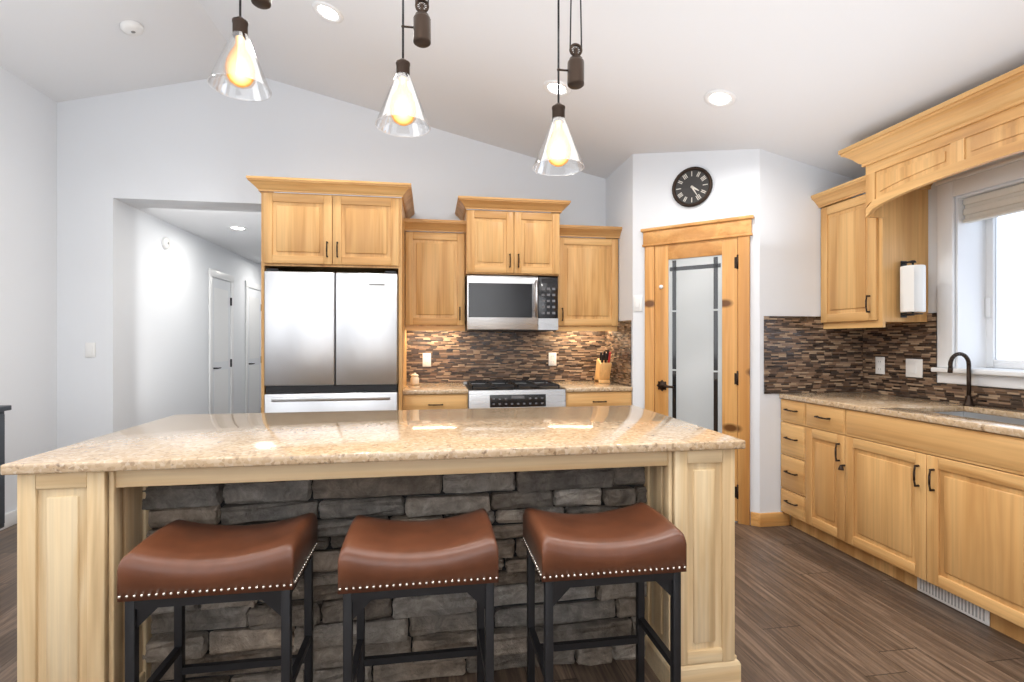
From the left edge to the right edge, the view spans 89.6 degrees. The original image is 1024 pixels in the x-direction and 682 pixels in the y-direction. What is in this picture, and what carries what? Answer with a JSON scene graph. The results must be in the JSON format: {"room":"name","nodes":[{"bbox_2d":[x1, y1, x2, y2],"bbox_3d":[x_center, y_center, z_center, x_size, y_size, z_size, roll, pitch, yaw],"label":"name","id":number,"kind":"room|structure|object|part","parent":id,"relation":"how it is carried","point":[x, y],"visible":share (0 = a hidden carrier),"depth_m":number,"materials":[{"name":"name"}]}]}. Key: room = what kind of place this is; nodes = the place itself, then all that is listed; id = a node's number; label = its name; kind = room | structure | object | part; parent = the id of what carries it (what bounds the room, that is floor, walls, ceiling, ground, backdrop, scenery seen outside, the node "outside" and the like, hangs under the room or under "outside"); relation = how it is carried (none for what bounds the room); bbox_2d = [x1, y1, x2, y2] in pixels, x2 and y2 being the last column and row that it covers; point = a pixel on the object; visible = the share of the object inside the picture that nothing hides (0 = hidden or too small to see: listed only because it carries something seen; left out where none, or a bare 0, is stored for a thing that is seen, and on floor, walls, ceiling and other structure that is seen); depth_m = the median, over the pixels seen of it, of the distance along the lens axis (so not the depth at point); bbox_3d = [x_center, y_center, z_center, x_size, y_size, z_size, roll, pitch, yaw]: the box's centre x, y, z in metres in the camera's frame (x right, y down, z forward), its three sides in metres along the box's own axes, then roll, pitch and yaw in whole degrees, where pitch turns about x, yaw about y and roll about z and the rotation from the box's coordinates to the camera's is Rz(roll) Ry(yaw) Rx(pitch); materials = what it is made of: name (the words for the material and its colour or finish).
{"room":"kitchen","nodes":[
{"label":"kitchen","id":0,"kind":"room"},
{"bbox_2d":[0,66,59,513],"bbox_3d":[-3.036,-0.310,0.025,0.150,3.220,8.500,0,0,-9],"label":"wall","id":1,"kind":"structure","parent":0,"point":[29,119],"depth_m":3.80,"materials":[{"name":"paint"}]},
{"bbox_2d":[0,509,16,530],"bbox_3d":[-3.102,1.250,2.242,0.415,0.100,12.600,0,0,-9],"label":"baseboard","id":2,"kind":"structure","parent":1,"relation":"attached to","point":[11,518],"depth_m":3.62,"materials":[{"name":"white"}]},
{"bbox_2d":[125,203,260,263],"bbox_3d":[-2.932,-1.200,6.557,1.540,0.100,4.370,0,0,-9],"label":"ceiling","id":3,"kind":"structure","parent":0,"point":[210,223],"depth_m":5.01,"materials":[{"name":"paint"}]},
{"bbox_2d":[227,226,247,230],"bbox_3d":[-2.788,-1.144,5.248,0.189,0.009,0.189,0,0,-18],"label":"recessed light","id":4,"kind":"object","parent":3,"relation":"in","point":[230,227],"depth_m":5.24,"materials":[{"name":"white"}]},
{"bbox_2d":[60,75,605,447],"bbox_3d":[-1.363,-0.486,4.517,4.500,3.572,0.150,0,0,-9],"label":"wall","id":5,"kind":"structure","parent":0,"point":[86,258],"depth_m":4.35,"materials":[{"name":"paint"}]},
{"bbox_2d":[85,343,95,356],"bbox_3d":[-3.365,0.072,4.117,0.072,0.118,0.012,0,0,-9],"label":"light switch","id":6,"kind":"object","parent":5,"relation":"attached to","point":[90,349],"depth_m":4.11,"materials":[{"name":"white plastic"}]},
{"bbox_2d":[162,237,170,248],"bbox_3d":[-3.319,-0.940,4.961,0.032,0.116,0.116,0,0,-9],"label":"smoke detector","id":7,"kind":"object","parent":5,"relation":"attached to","point":[166,243],"depth_m":4.93,"materials":[{"name":"white plastic"}]},
{"bbox_2d":[208,268,233,413],"bbox_3d":[-3.515,0.233,6.288,0.058,2.135,0.740,0,0,-9],"label":"hall door","id":8,"kind":"structure","parent":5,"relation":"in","point":[221,346],"depth_m":6.29,"materials":[{"name":"white wood"}]},
{"bbox_2d":[245,280,260,412],"bbox_3d":[-3.702,0.233,7.468,0.058,2.135,0.750,0,0,-9],"label":"hall door","id":9,"kind":"structure","parent":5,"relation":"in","point":[253,350],"depth_m":7.38,"materials":[{"name":"white wood"}]},
{"bbox_2d":[258,176,349,272],"bbox_3d":[-1.548,-0.829,4.021,0.543,0.599,0.767,0,0,-9],"label":"upper cabinet","id":10,"kind":"object","parent":5,"relation":"attached to","point":[300,232],"depth_m":3.64,"materials":[{"name":"wood"}]},
{"bbox_2d":[342,180,409,282],"bbox_3d":[-1.130,-0.829,4.087,0.543,0.599,0.767,0,0,-9],"label":"upper cabinet","id":11,"kind":"object","parent":5,"relation":"attached to","point":[373,228],"depth_m":3.72,"materials":[{"name":"wood"}]},
{"bbox_2d":[402,219,465,330],"bbox_3d":[-0.652,-0.546,4.375,0.487,0.854,0.347,0,0,-9],"label":"upper cabinet","id":12,"kind":"object","parent":5,"relation":"attached to","point":[433,288],"depth_m":4.20,"materials":[{"name":"wood"}]},
{"bbox_2d":[462,196,521,275],"bbox_3d":[-0.180,-0.839,4.389,0.445,0.600,0.467,0,0,-9],"label":"upper cabinet","id":13,"kind":"object","parent":5,"relation":"attached to","point":[491,240],"depth_m":4.16,"materials":[{"name":"wood"}]},
{"bbox_2d":[465,275,557,330],"bbox_3d":[-0.019,-0.311,4.407,0.756,0.450,0.465,0,0,-9],"label":"microwave","id":14,"kind":"object","parent":13,"relation":"attached to","point":[508,303],"visible":1,"depth_m":4.22,"materials":[{"name":"silver metal"}]},
{"bbox_2d":[406,320,631,386],"bbox_3d":[0.022,0.100,4.343,1.812,0.540,0.622,0,0,-9],"label":"backsplash","id":15,"kind":"structure","parent":5,"relation":"attached to","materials":[{"name":"tile"}]},
{"bbox_2d":[522,199,561,278],"bbox_3d":[0.141,-0.839,4.440,0.445,0.600,0.467,0,0,-9],"label":"upper cabinet","id":16,"kind":"object","parent":5,"relation":"attached to","point":[541,232],"depth_m":4.22,"materials":[{"name":"wood"}]},
{"bbox_2d":[557,225,621,330],"bbox_3d":[0.624,-0.544,4.578,0.549,0.850,0.347,0,0,-9],"label":"upper cabinet","id":17,"kind":"object","parent":5,"relation":"attached to","point":[588,285],"depth_m":4.41,"materials":[{"name":"wood"}]},
{"bbox_2d":[0,522,1023,681],"bbox_3d":[-0.304,1.330,2.686,6.680,0.060,13.200,0,0,-9],"label":"floor","id":18,"kind":"structure","parent":0,"point":[809,608],"depth_m":2.33,"materials":[{"name":"brown wood"}]},
{"bbox_2d":[0,405,11,528],"bbox_3d":[-3.166,0.848,2.617,0.365,0.905,1.090,0,0,-9],"label":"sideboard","id":19,"kind":"object","parent":18,"relation":"on","point":[3,408],"visible":0.92,"depth_m":3.13,"materials":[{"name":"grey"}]},
{"bbox_2d":[117,513,317,681],"bbox_3d":[-0.905,0.951,1.654,0.479,0.699,0.345,0,0,-9],"label":"stool","id":20,"kind":"object","parent":18,"relation":"on","point":[179,565],"visible":1,"depth_m":1.53,"materials":[{"name":"brown leather"}]},
{"bbox_3d":[-0.905,0.668,1.654,0.479,0.134,0.345,0,0,-9],"label":"seat","id":21,"kind":"part","parent":20,"relation":"part of","materials":[{"name":"brown leather"}]},
{"bbox_2d":[264,268,398,412],"bbox_3d":[-1.338,0.396,4.037,0.910,1.808,0.767,0,0,-9],"label":"fridge","id":22,"kind":"object","parent":18,"relation":"on","point":[331,341],"visible":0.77,"depth_m":3.67,"materials":[{"name":"silver metal"}]},
{"bbox_2d":[17,449,740,681],"bbox_3d":[-0.412,0.852,2.247,2.414,0.896,1.012,0,0,-9],"label":"kitchen island","id":23,"kind":"object","parent":18,"relation":"on","point":[92,513],"depth_m":1.91,"materials":[{"name":"brown wood"}]},
{"bbox_2d":[0,405,744,476],"bbox_3d":[-0.413,0.386,2.258,2.430,0.032,1.070,0,0,-9],"label":"island countertop","id":24,"kind":"structure","parent":23,"relation":"on","point":[233,440],"depth_m":1.94,"materials":[{"name":"beige stone"}]},
{"bbox_2d":[337,509,498,681],"bbox_3d":[-0.299,0.951,1.699,0.479,0.699,0.345,0,0,-9],"label":"stool","id":25,"kind":"object","parent":18,"relation":"on","point":[378,558],"visible":1,"depth_m":1.57,"materials":[{"name":"brown leather"}]},
{"bbox_3d":[-0.299,0.668,1.699,0.479,0.134,0.345,0,0,-9],"label":"seat","id":26,"kind":"part","parent":25,"relation":"part of","materials":[{"name":"brown leather"}]},
{"bbox_2d":[402,391,467,409],"bbox_3d":[-0.629,0.852,4.230,0.491,0.898,0.642,0,0,-9],"label":"base cabinet","id":27,"kind":"object","parent":18,"relation":"on","point":[411,400],"depth_m":3.91,"materials":[{"name":"wood"}]},
{"bbox_2d":[402,383,467,390],"bbox_3d":[-0.628,0.387,4.226,0.492,0.032,0.650,0,0,-9],"label":"countertop","id":28,"kind":"structure","parent":27,"relation":"on","point":[409,386],"depth_m":4.11,"materials":[{"name":"beige stone"}]},
{"bbox_2d":[464,380,565,408],"bbox_3d":[0.001,0.824,4.281,0.762,0.952,0.721,0,0,-9],"label":"range","id":29,"kind":"object","parent":18,"relation":"on","point":[510,393],"visible":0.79,"depth_m":4.02,"materials":[{"name":"silver metal"}]},
{"bbox_2d":[560,387,631,406],"bbox_3d":[0.646,0.852,4.432,0.551,0.898,0.642,0,0,-9],"label":"base cabinet","id":30,"kind":"object","parent":18,"relation":"on","point":[573,398],"depth_m":4.11,"materials":[{"name":"wood"}]},
{"bbox_2d":[557,379,631,390],"bbox_3d":[0.646,0.387,4.428,0.552,0.032,0.650,0,0,-9],"label":"countertop","id":31,"kind":"structure","parent":30,"relation":"on","point":[575,384],"depth_m":4.28,"materials":[{"name":"beige stone"}]},
{"bbox_2d":[522,502,686,681],"bbox_3d":[0.298,0.951,1.774,0.479,0.699,0.345,0,0,-9],"label":"stool","id":32,"kind":"object","parent":18,"relation":"on","point":[639,544],"visible":1,"depth_m":1.65,"materials":[{"name":"brown leather"}]},
{"bbox_3d":[0.298,0.668,1.774,0.479,0.134,0.345,0,0,-9],"label":"seat","id":33,"kind":"part","parent":32,"relation":"part of","materials":[{"name":"brown leather"}]},
{"bbox_2d":[779,397,799,529],"bbox_3d":[2.240,0.850,3.538,0.661,0.898,0.306,0,0,-9],"label":"base cabinet","id":34,"kind":"object","parent":18,"relation":"on","point":[790,406],"depth_m":3.53,"materials":[{"name":"brown wood"}]},
{"bbox_2d":[800,401,975,565],"bbox_3d":[2.295,0.850,3.189,0.661,0.898,0.522,0,0,-9],"label":"base cabinet","id":35,"kind":"object","parent":18,"relation":"on","point":[838,443],"depth_m":3.10,"materials":[{"name":"brown wood"}]},
{"bbox_2d":[780,393,979,412],"bbox_3d":[2.274,0.385,3.295,0.669,0.032,0.797,0,0,-9],"label":"countertop","id":36,"kind":"structure","parent":35,"relation":"on","point":[878,402],"depth_m":3.10,"materials":[{"name":"beige stone"}]},
{"bbox_2d":[947,352,978,406],"bbox_3d":[2.554,0.216,2.923,0.166,0.307,0.081,0,0,-9],"label":"faucet","id":37,"kind":"object","parent":36,"relation":"on","point":[968,402],"depth_m":2.93,"materials":[{"name":"brown metal"}]},
{"bbox_2d":[872,453,1023,643],"bbox_3d":[2.401,0.969,2.524,0.661,0.660,0.825,0,0,-9],"label":"base cabinet","id":38,"kind":"object","parent":18,"relation":"on","point":[899,462],"depth_m":2.44,"materials":[{"name":"brown wood"}]},
{"bbox_2d":[876,413,1023,476],"bbox_3d":[2.155,0.482,2.039,0.016,0.152,2.745,0,0,-9],"label":"drawer front","id":39,"kind":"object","parent":38,"relation":"attached to","point":[1004,452],"depth_m":2.43,"materials":[{"name":"beige wood"}]},
{"bbox_2d":[917,571,989,626],"bbox_3d":[2.140,1.248,2.516,0.010,0.095,0.350,0,0,-9],"label":"register","id":40,"kind":"object","parent":38,"relation":"attached to","point":[972,610],"depth_m":2.49,"materials":[{"name":"white plastic"}]},
{"bbox_2d":[0,0,1023,178],"bbox_3d":[0.069,-1.711,0.492,6.530,1.261,8.550,0,0,-9],"label":"ceiling","id":41,"kind":"structure","parent":0,"point":[819,83],"depth_m":3.22,"materials":[{"name":"paint"}]},
{"bbox_2d":[119,20,143,35],"bbox_3d":[-2.563,-2.107,3.481,0.134,0.062,0.136,0,0,-15],"label":"smoke detector","id":42,"kind":"object","parent":41,"relation":"attached to","point":[131,27],"depth_m":3.45,"materials":[{"name":"white plastic"}]},
{"bbox_2d":[207,0,271,101],"bbox_3d":[-1.132,-1.569,2.149,0.240,1.033,0.240,0,0,-9],"label":"pendant light","id":43,"kind":"object","parent":41,"relation":"hanging from","point":[239,67],"visible":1,"depth_m":2.12,"materials":[{"name":"clear glass"}]},
{"bbox_2d":[312,1,343,22],"bbox_3d":[-1.138,-2.029,3.188,0.184,0.049,0.189,0,0,-15],"label":"recessed light","id":44,"kind":"object","parent":41,"relation":"in","point":[326,11],"depth_m":3.18,"materials":[{"name":"white"}]},
{"bbox_2d":[375,0,430,136],"bbox_3d":[-0.476,-1.432,2.253,0.240,0.993,0.240,0,0,-9],"label":"pendant light","id":45,"kind":"object","parent":41,"relation":"hanging from","point":[402,105],"visible":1,"depth_m":2.23,"materials":[{"name":"clear glass"}]},
{"bbox_2d":[543,80,570,96],"bbox_3d":[0.300,-1.685,3.443,0.184,0.049,0.189,0,0,-18],"label":"recessed light","id":46,"kind":"object","parent":41,"relation":"in","point":[550,86],"depth_m":3.44,"materials":[{"name":"white"}]},
{"bbox_2d":[532,0,584,175],"bbox_3d":[0.213,-1.278,2.362,0.240,0.972,0.240,0,0,-9],"label":"pendant light","id":47,"kind":"object","parent":41,"relation":"hanging from","point":[558,151],"visible":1,"depth_m":2.35,"materials":[{"name":"clear glass"}]},
{"bbox_2d":[704,89,736,106],"bbox_3d":[1.263,-1.472,3.133,0.184,0.049,0.189,0,0,-15],"label":"recessed light","id":48,"kind":"object","parent":41,"relation":"in","point":[714,98],"depth_m":3.13,"materials":[{"name":"white"}]},
{"bbox_2d":[606,149,862,524],"bbox_3d":[1.696,-0.118,4.344,1.490,2.836,1.450,0,0,-9],"label":"wall","id":49,"kind":"structure","parent":0,"point":[772,193],"depth_m":3.67,"materials":[{"name":"paint"}]},
{"bbox_2d":[634,295,641,310],"bbox_3d":[1.005,-0.300,4.121,0.072,0.125,0.013,0,0,36],"label":"light switch","id":50,"kind":"object","parent":49,"relation":"attached to","point":[637,299],"depth_m":4.12,"materials":[{"name":"white plastic"}]},
{"bbox_2d":[672,167,712,206],"bbox_3d":[1.349,-1.155,3.869,0.296,0.296,0.028,0,0,35],"label":"clock","id":51,"kind":"object","parent":49,"relation":"attached to","point":[692,186],"visible":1,"depth_m":3.86,"materials":[{"name":"black metal"}]},
{"bbox_2d":[641,215,753,524],"bbox_3d":[1.360,0.208,3.852,0.612,2.183,0.596,0,0,-9],"label":"door leaf","id":52,"kind":"structure","parent":49,"relation":"in","point":[697,323],"depth_m":3.82,"materials":[{"name":"brown wood"}]},
{"bbox_2d":[751,512,789,526],"bbox_3d":[1.462,1.252,3.893,0.904,0.095,0.664,0,0,-9],"label":"baseboard","id":53,"kind":"structure","parent":49,"relation":"attached to","point":[771,519],"depth_m":3.62,"materials":[{"name":"brown wood"}]},
{"bbox_2d":[863,152,1023,410],"bbox_3d":[3.112,0.058,0.999,0.260,2.484,8.500,0,0,-9],"label":"wall","id":54,"kind":"structure","parent":0,"point":[932,193],"depth_m":3.21,"materials":[{"name":"paint"}]},
{"bbox_2d":[816,165,935,324],"bbox_3d":[2.412,-0.587,3.458,0.347,0.935,0.518,0,0,-9],"label":"upper cabinet","id":55,"kind":"object","parent":54,"relation":"attached to","point":[874,244],"depth_m":3.24,"materials":[{"name":"brown wood"}]},
{"bbox_2d":[931,155,1023,388],"bbox_3d":[2.837,-0.360,2.500,0.293,1.230,1.430,0,0,-9],"label":"window","id":56,"kind":"structure","parent":54,"relation":"in","point":[979,213],"depth_m":3.08,"materials":[{"name":"white"}]},
{"label":"outside","id":57,"kind":"structure","parent":0,"visible":0},
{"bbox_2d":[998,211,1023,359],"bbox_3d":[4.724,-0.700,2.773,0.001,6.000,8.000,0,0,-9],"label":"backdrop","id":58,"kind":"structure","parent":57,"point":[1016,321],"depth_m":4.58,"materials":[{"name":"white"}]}
]}

